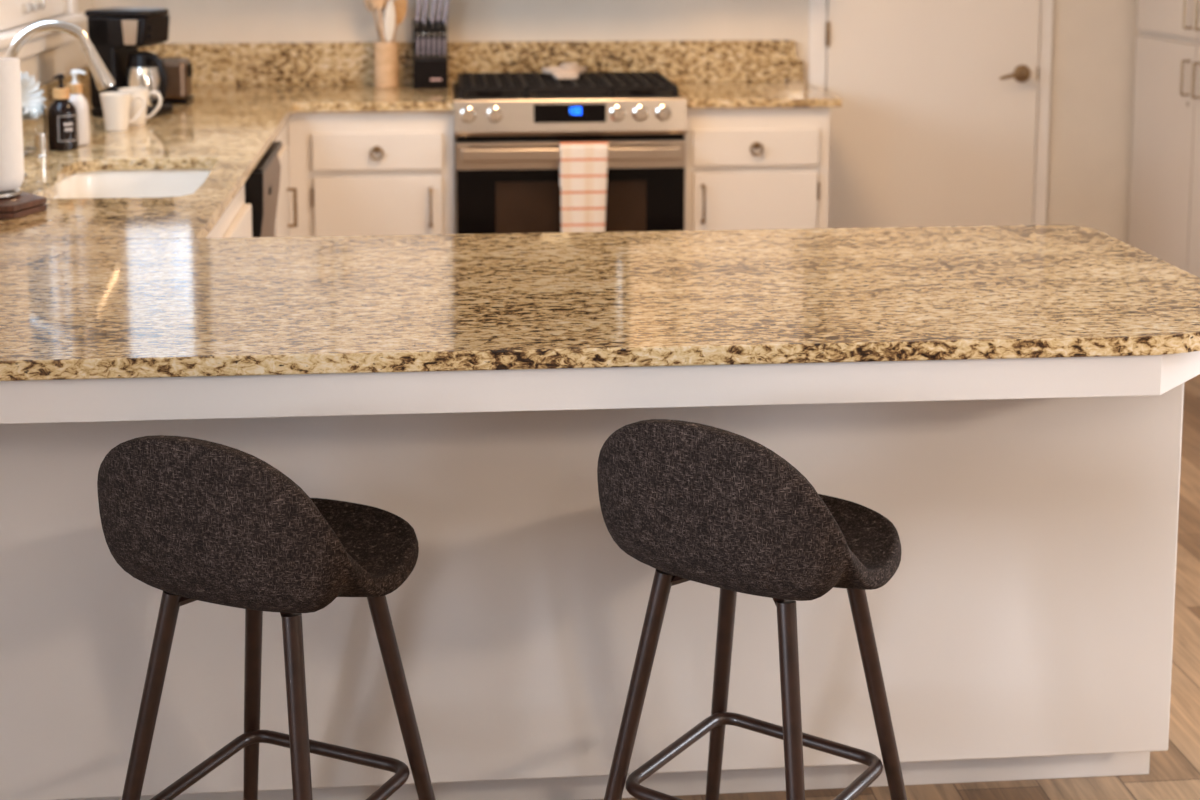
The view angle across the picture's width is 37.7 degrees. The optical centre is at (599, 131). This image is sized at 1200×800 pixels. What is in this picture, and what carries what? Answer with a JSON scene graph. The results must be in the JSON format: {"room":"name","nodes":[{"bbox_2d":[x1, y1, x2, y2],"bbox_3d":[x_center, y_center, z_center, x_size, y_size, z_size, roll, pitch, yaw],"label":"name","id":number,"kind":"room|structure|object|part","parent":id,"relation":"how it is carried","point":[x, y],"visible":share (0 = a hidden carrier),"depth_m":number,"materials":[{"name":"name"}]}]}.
{"room":"kitchen","nodes":[
{"label":"kitchen","id":0,"kind":"room"},
{"bbox_2d":[1,0,93,84],"bbox_3d":[-1.647,-0.244,4.427,0.050,2.440,3.595,-1,7,-5],"label":"wall","id":1,"kind":"structure","parent":0,"point":[64,58],"depth_m":5.62,"materials":[{"name":"paint"}]},
{"bbox_2d":[0,0,86,59],"bbox_3d":[-1.650,-0.711,4.732,0.100,1.070,2.115,-1,7,-5],"label":"window","id":2,"kind":"structure","parent":1,"relation":"in","point":[13,13],"depth_m":5.24,"materials":[{"name":"paint"}]},
{"bbox_3d":[-1.649,-0.248,4.775,0.100,0.032,2.085,-1,7,-5],"label":"sill","id":3,"kind":"part","parent":2,"relation":"part of","materials":[{"name":"paint"}]},
{"bbox_3d":[-1.645,-0.754,4.735,0.019,0.985,2.100,-1,7,-5],"label":"casing","id":4,"kind":"part","parent":2,"relation":"part of","materials":[{"name":"paint"}]},
{"bbox_2d":[38,64,89,114],"bbox_3d":[-1.637,-0.022,4.742,0.021,0.092,2.982,-1,7,-5],"label":"backsplash","id":5,"kind":"structure","parent":1,"relation":"attached to","point":[48,87],"depth_m":5.62,"materials":[{"name":"beige stone"}]},
{"bbox_2d":[94,0,1137,243],"bbox_3d":[0.433,-0.491,6.438,4.570,2.440,0.050,-1,7,-5],"label":"wall","id":6,"kind":"structure","parent":0,"point":[1093,50],"depth_m":6.43,"materials":[{"name":"paint"}]},
{"bbox_2d":[138,40,803,85],"bbox_3d":[-0.508,-0.249,6.342,2.526,0.152,0.021,-1,7,-5],"label":"backsplash","id":7,"kind":"structure","parent":6,"relation":"attached to","point":[278,63],"depth_m":6.34,"materials":[{"name":"beige stone"}]},
{"bbox_2d":[808,0,1052,224],"bbox_3d":[1.225,-0.322,6.499,0.916,2.092,0.018,-1,7,-5],"label":"trim","id":8,"kind":"structure","parent":6,"relation":"attached to","point":[817,11],"depth_m":6.54,"materials":[{"name":"paint"}]},
{"bbox_2d":[825,0,1039,227],"bbox_3d":[1.232,-0.298,6.463,0.809,2.028,0.093,-1,7,-5],"label":"door","id":9,"kind":"structure","parent":6,"relation":"in","point":[934,125],"depth_m":6.51,"materials":[{"name":"paint"}]},
{"bbox_3d":[1.536,-0.212,6.488,0.134,0.066,0.065,-1,7,-5],"label":"handle","id":10,"kind":"part","parent":9,"relation":"part of","materials":[{"name":"brown metal"}]},
{"bbox_2d":[593,374,1199,799],"bbox_3d":[0.362,1.385,1.652,7.200,0.100,10.055,-1,7,-5],"label":"floor","id":11,"kind":"structure","parent":0,"point":[1174,773],"depth_m":3.28,"materials":[{"name":"brown wood"}]},
{"bbox_2d":[206,184,251,237],"bbox_3d":[-1.192,0.607,3.895,0.733,0.884,1.150,-1,7,-5],"label":"base cabinet","id":12,"kind":"object","parent":11,"relation":"on","point":[236,221],"visible":0.1,"depth_m":4.18,"materials":[{"name":"paint"}]},
{"bbox_3d":[-0.865,0.543,4.222,0.019,0.670,0.490,-1,7,-5],"label":"door","id":13,"kind":"part","parent":12,"relation":"part of","materials":[{"name":"paint"}]},
{"bbox_2d":[244,141,281,236],"bbox_3d":[-1.192,0.496,4.795,0.610,0.882,0.595,-1,7,-5],"label":"dishwasher","id":14,"kind":"object","parent":11,"relation":"on","point":[262,186],"visible":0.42,"depth_m":4.66,"materials":[{"name":"black metal"}]},
{"bbox_3d":[-0.914,0.445,4.823,0.040,0.736,0.572,-1,7,-5],"label":"door","id":15,"kind":"part","parent":14,"relation":"part of","materials":[{"name":"metal"}]},
{"bbox_2d":[97,435,435,799],"bbox_3d":[-0.458,0.799,2.482,0.405,0.855,0.411,3,8,24],"label":"bar stool","id":16,"kind":"object","parent":11,"relation":"on","point":[190,519],"visible":1,"depth_m":2.31,"materials":[{"name":"fabric"}]},
{"bbox_3d":[-0.647,0.931,2.422,0.156,0.603,0.027,-3,8,-22],"label":"leg","id":17,"kind":"part","parent":16,"relation":"part of","materials":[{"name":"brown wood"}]},
{"bbox_3d":[-0.530,0.898,2.682,0.027,0.603,0.156,-2,8,-20],"label":"leg","id":18,"kind":"part","parent":16,"relation":"part of","materials":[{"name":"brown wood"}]},
{"bbox_3d":[-0.388,0.946,2.307,0.027,0.603,0.156,-2,8,-20],"label":"leg","id":19,"kind":"part","parent":16,"relation":"part of","materials":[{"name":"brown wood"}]},
{"bbox_3d":[-0.271,0.913,2.567,0.156,0.603,0.027,-3,8,-22],"label":"leg","id":20,"kind":"part","parent":16,"relation":"part of","materials":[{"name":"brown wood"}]},
{"bbox_2d":[274,122,297,236],"bbox_3d":[-1.349,0.381,5.709,0.763,0.884,1.264,-1,7,-5],"label":"base cabinet","id":21,"kind":"object","parent":11,"relation":"on","point":[282,223],"visible":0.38,"depth_m":5.42,"materials":[{"name":"paint"}]},
{"bbox_2d":[0,84,453,240],"bbox_3d":[-1.022,0.001,4.810,1.257,0.090,3.012,-1,7,-5],"label":"countertop","id":22,"kind":"structure","parent":21,"relation":"on","point":[227,130],"depth_m":4.48,"materials":[{"name":"beige stone"}]},
{"bbox_2d":[0,191,46,219],"bbox_3d":[-1.255,0.152,3.610,0.222,0.028,0.208,-1,7,-5],"label":"wooden trivet","id":23,"kind":"object","parent":22,"relation":"on","point":[24,204],"visible":1,"depth_m":3.58,"materials":[{"name":"brown wood"}]},
{"bbox_2d":[0,57,23,198],"bbox_3d":[-1.258,-0.024,3.623,0.124,0.316,0.124,-1,7,-5],"label":"paper towel holder","id":24,"kind":"object","parent":23,"relation":"on","point":[11,131],"visible":1,"depth_m":3.60,"materials":[{"name":"white paper"}]},
{"bbox_2d":[22,104,46,153],"bbox_3d":[-1.472,-0.009,4.516,0.092,0.122,0.092,-1,7,-5],"label":"glass jar","id":25,"kind":"object","parent":22,"relation":"on","point":[30,126],"visible":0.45,"depth_m":4.48,"materials":[{"name":"clear glass"}]},
{"bbox_2d":[20,71,45,117],"bbox_3d":[-1.459,-0.095,4.491,0.091,0.120,0.098,-3,8,-24],"label":"filter","id":26,"kind":"object","parent":25,"relation":"in","point":[30,93],"visible":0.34,"depth_m":4.52,"materials":[{"name":"paper"}]},
{"bbox_3d":[-1.410,0.033,4.426,0.032,0.061,0.032,-1,7,-5],"label":"air gap cap","id":27,"kind":"part","parent":22,"relation":"part of","materials":[{"name":"silver metal"}]},
{"bbox_2d":[5,20,115,178],"bbox_3d":[-1.257,-0.072,4.048,0.268,0.366,0.109,-1,7,-5],"label":"faucet","id":28,"kind":"object","parent":22,"relation":"on","point":[103,79],"visible":0.68,"depth_m":4.05,"materials":[{"name":"silver metal"}]},
{"bbox_3d":[-1.275,-0.103,4.067,0.201,0.311,0.025,-1,7,-5],"label":"spout","id":29,"kind":"part","parent":28,"relation":"part of","materials":[{"name":"silver metal"}]},
{"bbox_2d":[47,73,77,150],"bbox_3d":[-1.397,-0.052,4.558,0.076,0.198,0.076,-1,7,-5],"label":"soap bottle","id":30,"kind":"object","parent":22,"relation":"on","point":[62,119],"visible":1,"depth_m":4.53,"materials":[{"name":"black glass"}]},
{"bbox_2d":[67,69,89,145],"bbox_3d":[-1.390,-0.065,4.653,0.066,0.200,0.066,-1,7,-5],"label":"soap bottle","id":31,"kind":"object","parent":22,"relation":"on","point":[79,101],"visible":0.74,"depth_m":4.63,"materials":[{"name":"plastic"}]},
{"bbox_2d":[99,92,145,130],"bbox_3d":[-1.352,-0.057,4.971,0.125,0.105,0.090,-1,7,-5],"label":"mug","id":32,"kind":"object","parent":22,"relation":"on","point":[115,105],"visible":1,"depth_m":4.94,"materials":[{"name":"ceramic"}]},
{"bbox_3d":[-1.316,-0.065,4.994,0.053,0.084,0.010,-3,8,-25],"label":"handle","id":33,"kind":"part","parent":32,"relation":"part of","materials":[{"name":"ceramic"}]},
{"bbox_2d":[85,7,173,117],"bbox_3d":[-1.397,-0.210,5.317,0.251,0.324,0.176,2,7,13],"label":"coffee maker","id":34,"kind":"object","parent":22,"relation":"on","point":[116,33],"visible":0.82,"depth_m":5.25,"materials":[{"name":"black plastic"}]},
{"bbox_3d":[-1.419,-0.360,5.304,0.205,0.022,0.176,2,7,13],"label":"lid","id":35,"kind":"part","parent":34,"relation":"part of","materials":[{"name":"black plastic"}]},
{"bbox_3d":[-1.397,-0.295,5.218,0.052,0.074,0.002,2,7,13],"label":"plate","id":36,"kind":"part","parent":34,"relation":"part of","materials":[{"name":"metal"}]},
{"bbox_3d":[-1.381,-0.220,5.297,0.092,0.046,0.092,2,7,13],"label":"carafe lid","id":37,"kind":"part","parent":34,"relation":"part of","materials":[{"name":"black plastic"}]},
{"bbox_3d":[-1.325,-0.155,5.249,0.080,0.158,0.029,6,9,37],"label":"carafe handle","id":38,"kind":"part","parent":34,"relation":"part of","materials":[{"name":"black plastic"}]},
{"bbox_2d":[53,169,211,198],"bbox_3d":[-1.101,0.233,4.117,0.396,0.198,0.663,-1,7,-5],"label":"sink","id":39,"kind":"object","parent":22,"relation":"in","point":[174,182],"visible":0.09,"depth_m":4.41,"materials":[{"name":"ceramic"}]},
{"bbox_2d":[118,87,161,125],"bbox_3d":[-1.335,-0.073,5.103,0.128,0.105,0.090,-1,7,-5],"label":"mug","id":40,"kind":"object","parent":22,"relation":"on","point":[136,104],"visible":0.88,"depth_m":5.08,"materials":[{"name":"ceramic"}]},
{"bbox_3d":[-1.296,-0.077,5.093,0.053,0.084,0.010,1,7,7],"label":"handle","id":41,"kind":"part","parent":40,"relation":"part of","materials":[{"name":"ceramic"}]},
{"bbox_2d":[161,58,193,103],"bbox_3d":[-1.437,-0.166,5.714,0.215,0.139,0.176,-1,7,-5],"label":"toaster","id":42,"kind":"object","parent":22,"relation":"on","point":[178,70],"visible":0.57,"depth_m":5.64,"materials":[{"name":"metal"}]},
{"bbox_3d":[-1.336,-0.201,5.722,0.010,0.043,0.019,-1,7,-5],"label":"lever","id":43,"kind":"part","parent":42,"relation":"part of","materials":[{"name":"black plastic"}]},
{"bbox_2d":[374,41,398,87],"bbox_3d":[-0.756,-0.238,6.210,0.086,0.161,0.086,-1,7,-5],"label":"utensil crock","id":44,"kind":"object","parent":22,"relation":"on","point":[386,55],"visible":0.97,"depth_m":6.17,"materials":[{"name":"brown wood"}]},
{"bbox_2d":[364,0,381,41],"bbox_3d":[-0.784,-0.338,6.203,0.096,0.343,0.011,0,7,-1],"label":"wooden spoon","id":45,"kind":"object","parent":44,"relation":"in","point":[368,3],"visible":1,"depth_m":6.19,"materials":[{"name":"brown wood"}]},
{"bbox_3d":[-0.770,-0.301,6.208,0.069,0.270,0.011,0,7,-1],"label":"handle","id":46,"kind":"part","parent":45,"relation":"part of","materials":[{"name":"brown wood"}]},
{"bbox_2d":[371,0,384,41],"bbox_3d":[-0.772,-0.344,6.177,0.068,0.362,0.011,-1,7,-10],"label":"wooden spoon","id":47,"kind":"object","parent":44,"relation":"in","point":[378,4],"visible":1,"depth_m":6.16,"materials":[{"name":"brown wood"}]},
{"bbox_3d":[-0.761,-0.305,6.184,0.044,0.283,0.011,-1,7,-10],"label":"handle","id":48,"kind":"part","parent":47,"relation":"part of","materials":[{"name":"brown wood"}]},
{"bbox_2d":[383,0,388,41],"bbox_3d":[-0.761,-0.357,6.216,0.048,0.376,0.018,-1,7,-5],"label":"wooden turner","id":49,"kind":"object","parent":44,"relation":"in","point":[386,2],"visible":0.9,"depth_m":6.20,"materials":[{"name":"brown wood"}]},
{"bbox_2d":[384,0,395,41],"bbox_3d":[-0.740,-0.314,6.177,0.042,0.302,0.011,1,7,5],"label":"spatula","id":50,"kind":"object","parent":44,"relation":"in","point":[389,19],"visible":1,"depth_m":6.17,"materials":[{"name":"wood"}]},
{"bbox_2d":[391,0,406,41],"bbox_3d":[-0.729,-0.328,6.210,0.096,0.323,0.011,-1,7,-11],"label":"wooden turner","id":51,"kind":"object","parent":44,"relation":"in","point":[400,6],"visible":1,"depth_m":6.20,"materials":[{"name":"brown wood"}]},
{"bbox_3d":[-0.745,-0.280,6.213,0.064,0.226,0.011,-1,7,-11],"label":"handle","id":52,"kind":"part","parent":51,"relation":"part of","materials":[{"name":"brown wood"}]},
{"bbox_2d":[413,19,447,88],"bbox_3d":[-0.601,-0.276,6.219,0.122,0.234,0.162,-1,7,-5],"label":"knife block","id":53,"kind":"object","parent":22,"relation":"on","point":[428,73],"visible":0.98,"depth_m":6.16,"materials":[{"name":"black plastic"}]},
{"bbox_2d":[415,0,421,27],"bbox_3d":[-0.640,-0.447,6.218,0.035,0.162,0.024,2,7,17],"label":"kitchen knife","id":54,"kind":"object","parent":53,"relation":"in","point":[418,11],"visible":1,"depth_m":6.21,"materials":[{"name":"grey metal"}]},
{"bbox_2d":[417,33,419,58],"bbox_3d":[-0.638,-0.301,6.155,0.011,0.089,0.023,-1,7,-5],"label":"steak knife","id":55,"kind":"object","parent":53,"relation":"in","point":[418,36],"visible":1,"depth_m":6.15,"materials":[{"name":"grey metal"}]},
{"bbox_2d":[422,33,424,58],"bbox_3d":[-0.619,-0.301,6.157,0.011,0.089,0.023,-1,7,-5],"label":"steak knife","id":56,"kind":"object","parent":53,"relation":"in","point":[423,34],"visible":1,"depth_m":6.15,"materials":[{"name":"grey metal"}]},
{"bbox_2d":[422,0,428,27],"bbox_3d":[-0.618,-0.433,6.223,0.031,0.132,0.024,2,7,17],"label":"kitchen knife","id":57,"kind":"object","parent":53,"relation":"in","point":[425,9],"visible":1,"depth_m":6.21,"materials":[{"name":"grey metal"}]},
{"bbox_2d":[427,33,429,57],"bbox_3d":[-0.600,-0.301,6.158,0.011,0.089,0.023,-1,7,-5],"label":"steak knife","id":58,"kind":"object","parent":53,"relation":"in","point":[428,45],"visible":1,"depth_m":6.15,"materials":[{"name":"grey metal"}]},
{"bbox_2d":[430,0,436,27],"bbox_3d":[-0.588,-0.438,6.225,0.032,0.142,0.024,2,7,17],"label":"kitchen knife","id":59,"kind":"object","parent":53,"relation":"in","point":[433,14],"visible":1,"depth_m":6.22,"materials":[{"name":"black plastic"}]},
{"bbox_2d":[433,33,435,57],"bbox_3d":[-0.582,-0.301,6.160,0.011,0.089,0.023,-1,7,-5],"label":"steak knife","id":60,"kind":"object","parent":53,"relation":"in","point":[434,36],"visible":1,"depth_m":6.15,"materials":[{"name":"grey metal"}]},
{"bbox_2d":[436,0,442,27],"bbox_3d":[-0.564,-0.453,6.224,0.036,0.171,0.024,2,7,17],"label":"kitchen knife","id":61,"kind":"object","parent":53,"relation":"in","point":[440,7],"visible":1,"depth_m":6.22,"materials":[{"name":"grey metal"}]},
{"bbox_3d":[-0.563,-0.456,6.224,0.034,0.153,0.023,3,8,19],"label":"handle","id":62,"kind":"part","parent":61,"relation":"part of","materials":[{"name":"black plastic"}]},
{"bbox_2d":[438,33,440,57],"bbox_3d":[-0.563,-0.302,6.162,0.011,0.089,0.023,-1,7,-5],"label":"steak knife","id":63,"kind":"object","parent":53,"relation":"in","point":[439,34],"visible":1,"depth_m":6.16,"materials":[{"name":"grey metal"}]},
{"bbox_2d":[443,33,445,57],"bbox_3d":[-0.544,-0.302,6.164,0.011,0.089,0.023,-1,7,-5],"label":"steak knife","id":64,"kind":"object","parent":53,"relation":"in","point":[444,51],"visible":1,"depth_m":6.16,"materials":[{"name":"grey metal"}]},
{"bbox_2d":[443,0,449,27],"bbox_3d":[-0.545,-0.431,6.230,0.030,0.127,0.024,2,7,17],"label":"kitchen knife","id":65,"kind":"object","parent":53,"relation":"in","point":[445,18],"visible":1,"depth_m":6.22,"materials":[{"name":"grey metal"}]},
{"bbox_3d":[-0.999,0.365,5.436,0.020,0.784,0.662,-1,7,-5],"label":"frame","id":66,"kind":"part","parent":21,"relation":"part of","materials":[{"name":"paint"}]},
{"bbox_3d":[-0.972,0.401,5.363,0.017,0.670,0.440,-1,7,-5],"label":"door","id":67,"kind":"part","parent":21,"relation":"part of","materials":[{"name":"paint"}]},
{"bbox_3d":[-0.961,0.237,5.485,0.030,0.125,0.012,-1,7,-5],"label":"handle","id":68,"kind":"part","parent":21,"relation":"part of","materials":[{"name":"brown metal"}]},
{"bbox_2d":[288,110,454,236],"bbox_3d":[-0.775,0.337,6.069,0.539,0.884,0.651,-1,7,-5],"label":"base cabinet","id":69,"kind":"object","parent":11,"relation":"on","point":[353,173],"visible":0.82,"depth_m":5.76,"materials":[{"name":"paint"}]},
{"bbox_3d":[-0.729,0.065,5.751,0.422,0.122,0.018,-1,7,-5],"label":"drawer","id":70,"kind":"part","parent":69,"relation":"part of","materials":[{"name":"paint"}]},
{"bbox_3d":[-0.729,0.070,5.734,0.046,0.047,0.016,-1,7,-5],"label":"ring pull","id":71,"kind":"part","parent":69,"relation":"part of","materials":[{"name":"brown metal"}]},
{"bbox_3d":[-0.729,0.412,5.795,0.416,0.533,0.018,-1,7,-5],"label":"door","id":72,"kind":"part","parent":69,"relation":"part of","materials":[{"name":"paint"}]},
{"bbox_3d":[-0.555,0.251,5.765,0.015,0.136,0.032,-1,7,-5],"label":"handle","id":73,"kind":"part","parent":69,"relation":"part of","materials":[{"name":"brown metal"}]},
{"bbox_2d":[453,72,686,233],"bbox_3d":[-0.121,0.289,6.080,0.766,0.938,0.696,-1,7,-5],"label":"range","id":74,"kind":"object","parent":11,"relation":"on","point":[510,128],"visible":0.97,"depth_m":5.77,"materials":[{"name":"metal"}]},
{"bbox_3d":[-0.428,-0.053,5.698,0.052,0.052,0.038,-1,7,-5],"label":"knob","id":75,"kind":"part","parent":74,"relation":"part of","materials":[{"name":"silver metal"}]},
{"bbox_3d":[-0.374,-0.137,5.919,0.090,0.021,0.090,-1,7,-5],"label":"burner","id":76,"kind":"part","parent":74,"relation":"part of","materials":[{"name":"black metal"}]},
{"bbox_3d":[-0.341,-0.054,5.706,0.052,0.052,0.038,-1,7,-5],"label":"knob","id":77,"kind":"part","parent":74,"relation":"part of","materials":[{"name":"silver metal"}]},
{"bbox_2d":[542,63,585,78],"bbox_3d":[-0.122,-0.214,6.144,0.159,0.043,0.203,-1,7,-5],"label":"spoon rest","id":78,"kind":"object","parent":74,"relation":"on","point":[567,70],"visible":1,"depth_m":6.15,"materials":[{"name":"white ceramic"}]},
{"bbox_2d":[454,82,679,98],"bbox_3d":[-0.126,-0.136,6.085,0.750,0.019,0.581,-1,7,-5],"label":"cooktop","id":79,"kind":"object","parent":74,"relation":"in","point":[575,94],"depth_m":5.88,"materials":[{"name":"black metal"}]},
{"bbox_3d":[-0.097,0.344,5.825,0.758,0.632,0.046,-1,7,-5],"label":"oven door","id":80,"kind":"part","parent":74,"relation":"part of","materials":[{"name":"glass"}]},
{"bbox_3d":[-0.099,-0.060,5.749,0.237,0.061,0.013,-1,7,-5],"label":"control glass","id":81,"kind":"part","parent":74,"relation":"part of","materials":[{"name":"black glass"}]},
{"bbox_3d":[-0.093,0.071,5.736,0.722,0.041,0.064,-1,7,-5],"label":"handle","id":82,"kind":"part","parent":74,"relation":"part of","materials":[{"name":"metal"}]},
{"bbox_3d":[-0.096,-0.047,5.774,0.766,0.121,0.064,-1,7,-5],"label":"control panel","id":83,"kind":"part","parent":74,"relation":"part of","materials":[{"name":"metal"}]},
{"bbox_3d":[-0.095,0.389,5.805,0.752,0.538,0.004,-1,7,-5],"label":"door glass","id":84,"kind":"part","parent":74,"relation":"part of","materials":[{"name":"black glass"}]},
{"bbox_2d":[560,142,607,231],"bbox_3d":[-0.052,0.212,5.731,0.156,0.357,0.047,-1,7,-5],"label":"dish towel","id":85,"kind":"object","parent":74,"relation":"hanging from","point":[583,165],"visible":0.91,"depth_m":5.71,"materials":[{"name":"white fabric"}]},
{"bbox_3d":[0.059,-0.058,5.743,0.052,0.052,0.038,-1,7,-5],"label":"knob","id":86,"kind":"part","parent":74,"relation":"part of","materials":[{"name":"silver metal"}]},
{"bbox_3d":[0.135,-0.059,5.750,0.052,0.052,0.038,-1,7,-5],"label":"knob","id":87,"kind":"part","parent":74,"relation":"part of","materials":[{"name":"silver metal"}]},
{"bbox_3d":[0.144,-0.142,5.968,0.090,0.021,0.090,-1,7,-5],"label":"burner","id":88,"kind":"part","parent":74,"relation":"part of","materials":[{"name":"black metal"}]},
{"bbox_3d":[0.211,-0.059,5.757,0.052,0.052,0.038,-1,7,-5],"label":"knob","id":89,"kind":"part","parent":74,"relation":"part of","materials":[{"name":"silver metal"}]},
{"bbox_2d":[0,351,1199,799],"bbox_3d":[-0.240,0.723,2.975,2.456,0.884,0.855,-1,7,-5],"label":"base cabinet","id":90,"kind":"object","parent":11,"relation":"on","point":[1023,624],"visible":0.7,"depth_m":2.88,"materials":[{"name":"paint"}]},
{"bbox_2d":[0,225,1199,380],"bbox_3d":[-0.225,0.267,2.930,2.488,0.028,0.915,-1,7,-5],"label":"countertop","id":91,"kind":"structure","parent":90,"relation":"on","point":[240,306],"depth_m":2.79,"materials":[{"name":"beige stone"}]},
{"bbox_2d":[597,419,906,799],"bbox_3d":[0.228,0.793,2.536,0.405,0.855,0.411,5,9,34],"label":"bar stool","id":92,"kind":"object","parent":11,"relation":"on","point":[697,502],"visible":1,"depth_m":2.36,"materials":[{"name":"black fabric"}]},
{"bbox_3d":[0.028,0.921,2.510,0.156,0.603,0.027,-1,7,-12],"label":"leg","id":93,"kind":"part","parent":92,"relation":"part of","materials":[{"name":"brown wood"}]},
{"bbox_3d":[0.189,0.892,2.746,0.027,0.603,0.156,-1,7,-10],"label":"leg","id":94,"kind":"part","parent":92,"relation":"part of","materials":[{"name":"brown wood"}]},
{"bbox_3d":[0.263,0.941,2.352,0.027,0.603,0.156,-1,7,-10],"label":"leg","id":95,"kind":"part","parent":92,"relation":"part of","materials":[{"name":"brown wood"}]},
{"bbox_3d":[0.424,0.912,2.587,0.156,0.603,0.027,-1,7,-12],"label":"leg","id":96,"kind":"part","parent":92,"relation":"part of","materials":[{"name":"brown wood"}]},
{"bbox_2d":[684,107,829,230],"bbox_3d":[0.500,0.324,6.188,0.491,0.884,0.651,-1,7,-5],"label":"base cabinet","id":97,"kind":"object","parent":11,"relation":"on","point":[746,168],"visible":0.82,"depth_m":5.87,"materials":[{"name":"paint"}]},
{"bbox_3d":[0.346,0.242,5.849,0.015,0.136,0.032,-1,7,-5],"label":"handle","id":98,"kind":"part","parent":97,"relation":"part of","materials":[{"name":"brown metal"}]},
{"bbox_3d":[0.520,0.399,5.911,0.420,0.533,0.018,-1,7,-5],"label":"door","id":99,"kind":"part","parent":97,"relation":"part of","materials":[{"name":"paint"}]},
{"bbox_3d":[0.521,0.052,5.868,0.426,0.122,0.018,-1,7,-5],"label":"drawer","id":100,"kind":"part","parent":97,"relation":"part of","materials":[{"name":"paint"}]},
{"bbox_3d":[0.522,0.057,5.851,0.046,0.047,0.016,-1,7,-5],"label":"ring pull","id":101,"kind":"part","parent":97,"relation":"part of","materials":[{"name":"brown metal"}]},
{"bbox_2d":[673,81,841,107],"bbox_3d":[0.517,-0.132,6.148,0.527,0.028,0.623,-1,7,-5],"label":"countertop","id":102,"kind":"structure","parent":97,"relation":"on","point":[769,94],"depth_m":5.96,"materials":[{"name":"beige stone"}]},
{"bbox_2d":[1128,0,1199,277],"bbox_3d":[2.356,-0.332,5.750,0.628,2.300,1.703,-1,7,-5],"label":"pantry cabinet","id":103,"kind":"object","parent":11,"relation":"on","point":[1164,213],"visible":0.8,"depth_m":6.28,"materials":[{"name":"paint"}]},
{"bbox_3d":[2.034,-0.920,6.216,0.019,1.150,0.522,-1,7,-5],"label":"door","id":104,"kind":"part","parent":103,"relation":"part of","materials":[{"name":"paint"}]},
{"bbox_3d":[2.027,-0.186,6.083,0.033,0.125,0.010,-1,7,-5],"label":"handle","id":105,"kind":"part","parent":103,"relation":"part of","materials":[{"name":"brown metal"}]},
{"bbox_3d":[2.028,-0.417,6.054,0.033,0.126,0.010,-1,7,-5],"label":"handle","id":106,"kind":"part","parent":103,"relation":"part of","materials":[{"name":"brown metal"}]},
{"bbox_3d":[2.082,0.215,5.816,0.019,0.958,0.540,-1,7,-5],"label":"door","id":107,"kind":"part","parent":103,"relation":"part of","materials":[{"name":"paint"}]},
{"bbox_3d":[2.036,-0.175,5.991,0.033,0.125,0.010,-1,7,-5],"label":"handle","id":108,"kind":"part","parent":103,"relation":"part of","materials":[{"name":"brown metal"}]},
{"bbox_3d":[2.037,-0.405,5.962,0.033,0.126,0.010,-1,7,-5],"label":"handle","id":109,"kind":"part","parent":103,"relation":"part of","materials":[{"name":"brown metal"}]},
{"bbox_3d":[2.084,-0.853,5.683,0.019,1.150,0.540,-1,7,-5],"label":"door","id":110,"kind":"part","parent":103,"relation":"part of","materials":[{"name":"paint"}]}
]}

